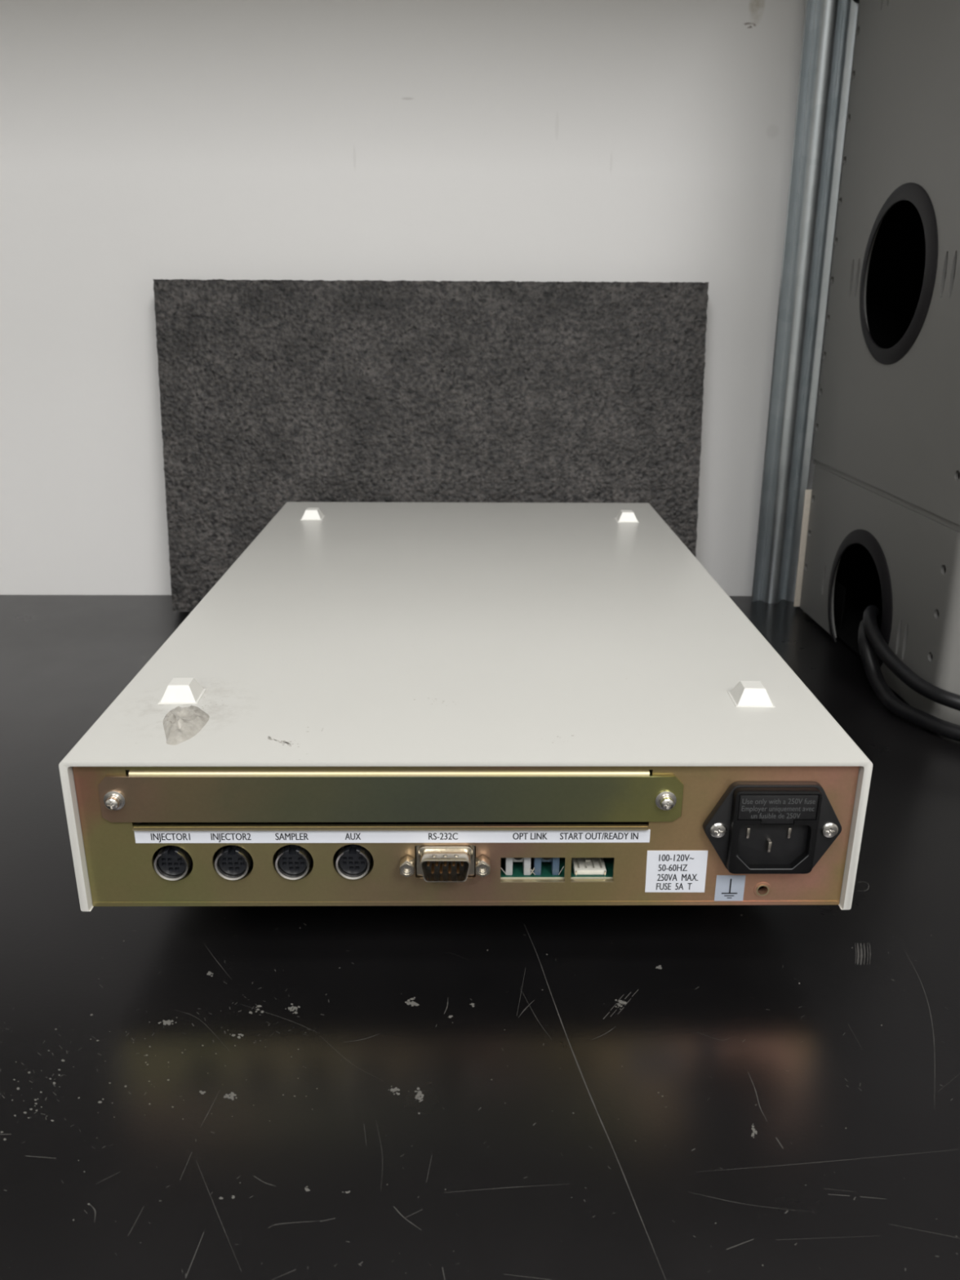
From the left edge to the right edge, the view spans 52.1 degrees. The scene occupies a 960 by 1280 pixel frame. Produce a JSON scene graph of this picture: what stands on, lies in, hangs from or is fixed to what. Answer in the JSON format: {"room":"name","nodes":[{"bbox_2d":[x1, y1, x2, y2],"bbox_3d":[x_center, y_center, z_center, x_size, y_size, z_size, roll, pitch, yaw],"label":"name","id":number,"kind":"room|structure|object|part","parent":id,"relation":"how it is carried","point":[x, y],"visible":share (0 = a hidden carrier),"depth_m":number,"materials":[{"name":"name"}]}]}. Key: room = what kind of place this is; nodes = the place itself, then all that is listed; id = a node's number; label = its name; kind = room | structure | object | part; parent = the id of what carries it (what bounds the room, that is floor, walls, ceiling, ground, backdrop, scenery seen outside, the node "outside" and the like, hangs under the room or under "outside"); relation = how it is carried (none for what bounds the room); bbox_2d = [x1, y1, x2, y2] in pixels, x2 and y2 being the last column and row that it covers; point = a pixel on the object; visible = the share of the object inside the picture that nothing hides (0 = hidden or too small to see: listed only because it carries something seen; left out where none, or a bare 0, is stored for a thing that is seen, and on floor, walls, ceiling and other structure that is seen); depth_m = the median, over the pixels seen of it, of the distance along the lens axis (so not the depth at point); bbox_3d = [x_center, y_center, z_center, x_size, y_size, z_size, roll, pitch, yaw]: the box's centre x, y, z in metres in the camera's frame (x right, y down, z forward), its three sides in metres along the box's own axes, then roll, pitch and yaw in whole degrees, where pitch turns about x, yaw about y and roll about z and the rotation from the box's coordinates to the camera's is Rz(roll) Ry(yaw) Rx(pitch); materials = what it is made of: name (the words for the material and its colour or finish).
{"room":"laboratory","nodes":[
{"label":"laboratory","id":0,"kind":"room"},
{"bbox_2d":[0,0,858,595],"bbox_3d":[-0.007,-0.524,0.657,5.000,2.800,0.100,0,19,-1],"label":"wall","id":1,"kind":"structure","parent":0,"point":[142,142],"depth_m":0.68,"materials":[{"name":"paint"}]},
{"bbox_3d":[0.005,1.437,-0.541,5.200,0.100,3.665,0,19,-1],"label":"floor","id":2,"kind":"structure","parent":0,"visible":0},
{"bbox_2d":[0,595,959,1279],"bbox_3d":[0.043,0.523,0.547,2.500,0.900,0.804,0,19,-1],"label":"lab bench","id":3,"kind":"object","parent":2,"relation":"on","point":[452,1092],"visible":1,"depth_m":0.30,"materials":[{"name":"black plastic"}]},
{"bbox_2d":[153,279,708,611],"bbox_3d":[-0.034,-0.136,0.710,0.385,0.233,0.054,0,19,-1],"label":"foam slab","id":4,"kind":"object","parent":3,"relation":"on","point":[273,393],"visible":0.73,"depth_m":0.69,"materials":[{"name":"grey fabric"}]},
{"bbox_2d":[58,502,872,911],"bbox_3d":[-0.006,0.009,0.512,0.257,0.092,0.410,0,19,-1],"label":"instrument","id":5,"kind":"object","parent":3,"relation":"on","point":[375,704],"visible":1,"depth_m":0.33,"materials":[{"name":"beige paint"}]},
{"bbox_2d":[106,794,121,807],"bbox_3d":[-0.117,0.051,0.313,0.005,0.005,0.001,0,19,-1],"label":"screw","id":6,"kind":"object","parent":5,"relation":"in","point":[112,800],"depth_m":0.31,"materials":[{"name":"silver metal"}]},
{"bbox_2d":[103,790,125,809],"bbox_3d":[-0.117,0.051,0.314,0.007,0.007,0.001,0,19,-1],"label":"washer","id":7,"kind":"object","parent":5,"relation":"in","point":[113,799],"depth_m":0.31,"materials":[{"name":"metal"}]},
{"bbox_2d":[154,845,192,880],"bbox_3d":[-0.102,0.073,0.326,0.011,0.011,0.008,0,19,-1],"label":"socket","id":8,"kind":"object","parent":5,"relation":"attached to","point":[171,863],"depth_m":0.32,"materials":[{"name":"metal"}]},
{"bbox_2d":[214,844,253,879],"bbox_3d":[-0.082,0.072,0.327,0.013,0.013,0.011,0,19,-1],"label":"socket","id":9,"kind":"object","parent":5,"relation":"attached to","point":[233,862],"depth_m":0.32,"materials":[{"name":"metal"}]},
{"bbox_2d":[275,844,313,879],"bbox_3d":[-0.062,0.072,0.328,0.013,0.013,0.011,0,19,-1],"label":"socket","id":10,"kind":"object","parent":5,"relation":"attached to","point":[293,862],"depth_m":0.32,"materials":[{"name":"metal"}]},
{"bbox_2d":[335,844,373,879],"bbox_3d":[-0.042,0.072,0.328,0.013,0.013,0.011,0,19,-1],"label":"socket","id":11,"kind":"object","parent":5,"relation":"attached to","point":[353,861],"depth_m":0.32,"materials":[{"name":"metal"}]},
{"bbox_3d":[-0.004,0.064,0.322,0.251,0.053,0.001,0,19,-1],"label":"panel","id":12,"kind":"part","parent":5,"relation":"part of","materials":[{"name":"yellow metal"}]},
{"bbox_2d":[655,791,676,809],"bbox_3d":[0.060,0.052,0.316,0.007,0.007,0.001,0,19,-1],"label":"screw","id":13,"kind":"object","parent":5,"relation":"in","point":[664,800],"depth_m":0.31,"materials":[{"name":"metal"}]},
{"bbox_2d":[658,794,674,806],"bbox_3d":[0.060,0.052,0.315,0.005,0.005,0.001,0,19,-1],"label":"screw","id":14,"kind":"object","parent":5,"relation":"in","point":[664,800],"depth_m":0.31,"materials":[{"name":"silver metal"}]},
{"bbox_3d":[0.087,0.060,0.324,0.001,0.004,0.014,0,19,-1],"label":"blade","id":15,"kind":"part","parent":5,"relation":"part of","materials":[{"name":"silver metal"}]},
{"bbox_3d":[0.094,0.065,0.325,0.001,0.004,0.015,0,19,-1],"label":"blade","id":16,"kind":"part","parent":5,"relation":"part of","materials":[{"name":"silver metal"}]},
{"bbox_3d":[0.095,0.054,0.313,0.025,0.010,0.001,0,19,-1],"label":"fuse drawer","id":17,"kind":"part","parent":5,"relation":"part of","materials":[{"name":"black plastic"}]},
{"bbox_3d":[0.100,0.060,0.325,0.001,0.004,0.014,0,19,-1],"label":"blade","id":18,"kind":"part","parent":5,"relation":"part of","materials":[{"name":"silver metal"}]},
{"bbox_2d":[751,0,859,603],"bbox_3d":[0.228,-0.294,0.671,0.042,0.559,0.013,0,19,-1],"label":"post","id":19,"kind":"object","parent":3,"relation":"on","point":[829,26],"visible":0.93,"depth_m":0.69,"materials":[{"name":"metal"}]},
{"bbox_2d":[793,465,959,724],"bbox_3d":[0.392,-0.042,0.628,0.304,0.109,0.219,-1,19,-2],"label":"housing","id":20,"kind":"object","parent":3,"relation":"on","point":[860,548],"visible":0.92,"depth_m":0.59,"materials":[{"name":"grey metal"}]},
{"bbox_2d":[812,0,959,532],"bbox_3d":[0.390,-0.285,0.544,0.303,0.406,0.221,-1,19,-2],"label":"housing","id":21,"kind":"object","parent":20,"relation":"on","point":[887,424],"visible":1,"depth_m":0.57,"materials":[{"name":"grey metal"}]},
{"bbox_2d":[857,619,959,742],"bbox_3d":[0.399,0.042,0.509,0.384,0.034,0.106,7,21,19],"label":"power cable","id":22,"kind":"object","parent":3,"relation":"on","point":[894,704],"visible":0.97,"depth_m":0.56,"materials":[{"name":"black rubber"}]},
{"bbox_2d":[862,604,959,711],"bbox_3d":[0.403,0.031,0.525,0.371,0.043,0.106,5,20,14],"label":"power cable","id":23,"kind":"object","parent":3,"relation":"on","point":[950,700],"visible":1,"depth_m":0.55,"materials":[{"name":"black rubber"}]}
]}

